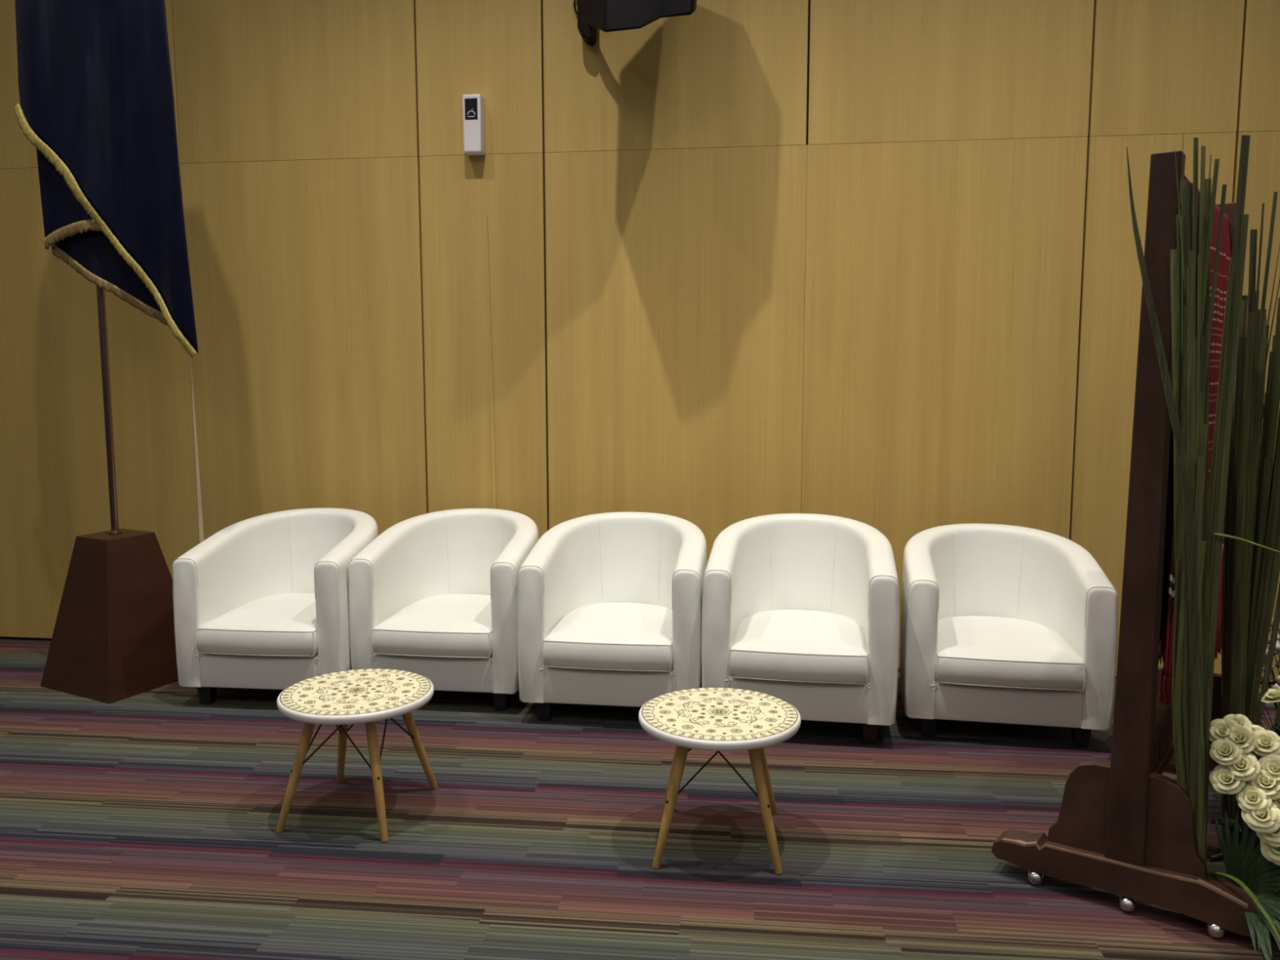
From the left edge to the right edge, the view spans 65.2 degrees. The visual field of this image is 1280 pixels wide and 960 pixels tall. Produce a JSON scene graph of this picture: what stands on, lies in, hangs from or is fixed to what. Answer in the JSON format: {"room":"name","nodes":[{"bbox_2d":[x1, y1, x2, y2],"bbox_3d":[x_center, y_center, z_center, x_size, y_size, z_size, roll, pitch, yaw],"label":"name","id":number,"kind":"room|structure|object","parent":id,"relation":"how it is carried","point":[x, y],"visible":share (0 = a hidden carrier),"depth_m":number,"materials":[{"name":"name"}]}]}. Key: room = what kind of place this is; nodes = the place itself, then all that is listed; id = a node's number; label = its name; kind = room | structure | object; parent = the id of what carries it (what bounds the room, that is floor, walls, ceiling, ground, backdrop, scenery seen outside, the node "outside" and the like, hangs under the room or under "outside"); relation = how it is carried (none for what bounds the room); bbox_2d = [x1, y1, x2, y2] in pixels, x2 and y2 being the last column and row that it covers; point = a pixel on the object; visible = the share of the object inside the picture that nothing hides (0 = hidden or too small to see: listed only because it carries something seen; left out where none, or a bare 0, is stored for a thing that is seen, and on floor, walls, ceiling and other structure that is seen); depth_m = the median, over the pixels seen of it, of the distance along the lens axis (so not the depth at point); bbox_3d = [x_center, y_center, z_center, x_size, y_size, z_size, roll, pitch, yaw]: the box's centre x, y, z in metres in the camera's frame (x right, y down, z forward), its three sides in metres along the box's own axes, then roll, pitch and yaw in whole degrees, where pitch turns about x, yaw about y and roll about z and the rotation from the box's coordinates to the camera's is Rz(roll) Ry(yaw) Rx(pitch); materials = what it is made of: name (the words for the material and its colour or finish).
{"room":"conference hall","nodes":[
{"label":"conference hall","id":0,"kind":"room"},
{"bbox_2d":[0,0,1279,683],"bbox_3d":[0.114,-1.645,4.667,12.000,5.100,0.121,1,6,7],"label":"wall","id":1,"kind":"structure","parent":0,"point":[873,263],"depth_m":4.69,"materials":[{"name":"brown wood"}]},
{"bbox_2d":[190,356,204,543],"bbox_3d":[-2.245,0.113,5.106,0.030,1.484,0.002,1,6,7],"label":"trim","id":2,"kind":"structure","parent":1,"relation":"attached to","point":[197,475],"depth_m":5.09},
{"bbox_2d":[462,93,484,155],"bbox_3d":[-0.778,-1.661,4.680,0.086,0.262,0.078,1,6,7],"label":"air freshener","id":3,"kind":"object","parent":1,"relation":"attached to","point":[473,118],"visible":1,"depth_m":4.65,"materials":[{"name":"white plastic"}]},
{"bbox_2d":[486,217,496,508],"bbox_3d":[-0.715,-0.191,4.873,0.025,2.134,0.004,1,6,7],"label":"trim","id":4,"kind":"structure","parent":1,"relation":"attached to","point":[493,461],"depth_m":4.85,"materials":[{"name":"brown wood"}]},
{"bbox_2d":[573,0,697,46],"bbox_3d":[0.001,-2.096,4.256,0.519,0.613,0.758,-1,6,-8],"label":"wall speaker","id":5,"kind":"object","parent":1,"relation":"attached to","point":[606,15],"visible":1,"depth_m":3.94},
{"bbox_2d":[0,637,1279,959],"bbox_3d":[-0.296,1.271,1.749,12.000,0.050,6.620,1,6,7],"label":"floor","id":6,"kind":"structure","parent":0,"point":[142,826],"depth_m":3.08,"materials":[{"name":"carpet"}]},
{"bbox_2d":[40,284,178,703],"bbox_3d":[-2.399,-0.913,4.453,0.505,3.700,0.542,3,7,25],"label":"flag stand","id":7,"kind":"object","parent":6,"relation":"on","point":[113,639],"visible":0.87,"depth_m":4.42,"materials":[{"name":"brown laminate"}]},
{"bbox_2d":[13,0,198,358],"bbox_3d":[-2.239,-1.487,4.191,0.778,1.942,0.134,1,6,7],"label":"flag","id":8,"kind":"object","parent":7,"relation":"hanging from","point":[95,87],"visible":1,"depth_m":4.17,"materials":[{"name":"blue fabric"}]},
{"bbox_2d":[172,507,377,704],"bbox_3d":[-1.560,0.554,4.545,0.740,0.760,0.827,1,6,6],"label":"armchair","id":9,"kind":"object","parent":6,"relation":"on","point":[261,602],"visible":0.88,"depth_m":4.23,"materials":[{"name":"leather"}]},
{"bbox_2d":[195,593,317,655],"bbox_3d":[-1.569,0.623,4.471,0.527,0.155,0.663,1,6,6],"label":"seat cushion","id":10,"kind":"object","parent":9,"relation":"on","point":[241,624],"depth_m":4.18,"materials":[{"name":"white leather"}]},
{"bbox_2d":[275,668,437,842],"bbox_3d":[-0.914,0.879,3.251,0.487,0.405,0.487,1,6,11],"label":"round side table","id":11,"kind":"object","parent":6,"relation":"on","point":[367,696],"visible":1,"depth_m":3.13,"materials":[{"name":"white paint"}]},
{"bbox_2d":[348,508,538,711],"bbox_3d":[-0.814,0.556,4.522,0.729,0.760,0.827,1,6,8],"label":"armchair","id":12,"kind":"object","parent":6,"relation":"on","point":[433,596],"visible":0.94,"depth_m":4.21,"materials":[{"name":"white leather"}]},
{"bbox_2d":[370,594,492,657],"bbox_3d":[-0.825,0.624,4.448,0.519,0.155,0.663,1,6,8],"label":"seat cushion","id":13,"kind":"object","parent":12,"relation":"on","point":[410,625],"depth_m":4.17,"materials":[{"name":"white leather"}]},
{"bbox_2d":[516,511,706,721],"bbox_3d":[-0.077,0.571,4.324,0.740,0.770,0.827,1,6,8],"label":"armchair","id":14,"kind":"object","parent":6,"relation":"on","point":[609,605],"visible":0.94,"depth_m":4.02,"materials":[{"name":"white leather"}]},
{"bbox_2d":[542,602,672,671],"bbox_3d":[-0.088,0.640,4.250,0.527,0.157,0.663,1,6,8],"label":"seat cushion","id":15,"kind":"object","parent":14,"relation":"on","point":[577,636],"depth_m":3.97,"materials":[{"name":"white leather"}]},
{"bbox_2d":[638,687,800,874],"bbox_3d":[0.240,0.901,3.040,0.502,0.405,0.502,1,6,6],"label":"round side table","id":16,"kind":"object","parent":6,"relation":"on","point":[717,719],"visible":1,"depth_m":2.91,"materials":[{"name":"white wood"}]},
{"bbox_2d":[701,513,899,744],"bbox_3d":[0.666,0.581,4.150,0.740,0.787,0.827,1,6,10],"label":"armchair","id":17,"kind":"object","parent":6,"relation":"on","point":[800,610],"visible":0.91,"depth_m":3.85,"materials":[{"name":"white leather"}]},
{"bbox_2d":[728,609,868,683],"bbox_3d":[0.651,0.651,4.077,0.527,0.160,0.663,1,6,10],"label":"seat cushion","id":18,"kind":"object","parent":17,"relation":"on","point":[766,646],"depth_m":3.81,"materials":[{"name":"white leather"}]},
{"bbox_2d":[899,523,1118,747],"bbox_3d":[1.460,0.604,4.121,0.755,0.745,0.827,1,6,11],"label":"armchair","id":19,"kind":"object","parent":6,"relation":"on","point":[1000,624],"visible":1,"depth_m":3.83,"materials":[{"name":"white leather"}]},
{"bbox_2d":[935,615,1084,689],"bbox_3d":[1.444,0.671,4.047,0.537,0.152,0.663,1,6,11],"label":"seat cushion","id":20,"kind":"object","parent":19,"relation":"on","point":[973,652],"depth_m":3.78,"materials":[{"name":"white leather"}]},
{"bbox_2d":[991,150,1271,938],"bbox_3d":[1.626,0.111,3.013,0.680,1.970,1.208,5,8,37],"label":"stand","id":21,"kind":"object","parent":6,"relation":"on","point":[1123,827],"visible":0.62,"depth_m":2.58,"materials":[{"name":"brown wood"}]},
{"bbox_2d":[1158,175,1231,706],"bbox_3d":[1.649,-0.101,3.034,0.196,1.467,0.985,5,8,37],"label":"cloth","id":22,"kind":"object","parent":21,"relation":"hanging from","point":[1167,612],"visible":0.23,"depth_m":3.05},
{"bbox_2d":[1126,133,1279,916],"bbox_3d":[1.397,0.156,2.507,0.494,1.988,0.094,-1,6,-7],"label":"stems","id":23,"kind":"object","parent":6,"relation":"on","point":[1198,513],"visible":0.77,"depth_m":2.47,"materials":[{"name":"green plant"}]},
{"bbox_2d":[1207,686,1279,959],"bbox_3d":[1.766,0.849,2.539,0.639,0.594,0.620,1,6,7],"label":"arrangement","id":24,"kind":"object","parent":6,"relation":"on","point":[1253,865],"visible":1,"depth_m":2.51,"materials":[{"name":"beige plant"}]},
{"bbox_2d":[1221,191,1279,845],"bbox_3d":[1.761,0.157,2.853,0.190,1.907,0.175,1,6,7],"label":"plant","id":25,"kind":"object","parent":6,"relation":"on","point":[1251,572],"visible":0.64,"depth_m":2.82,"materials":[{"name":"green plant"}]},
{"bbox_2d":[1257,618,1279,730],"bbox_3d":[2.147,0.725,3.171,0.544,0.706,0.515,-6,8,-41],"label":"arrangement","id":26,"kind":"object","parent":6,"relation":"on","point":[1277,651],"visible":0.15,"depth_m":3.21,"materials":[{"name":"green plant"}]},
{"bbox_2d":[1268,702,1279,747],"bbox_3d":[2.013,0.541,2.973,0.324,1.120,0.032,1,6,10],"label":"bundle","id":27,"kind":"object","parent":6,"relation":"on","point":[1277,713],"visible":0.03,"depth_m":3.00,"materials":[{"name":"green plant"}]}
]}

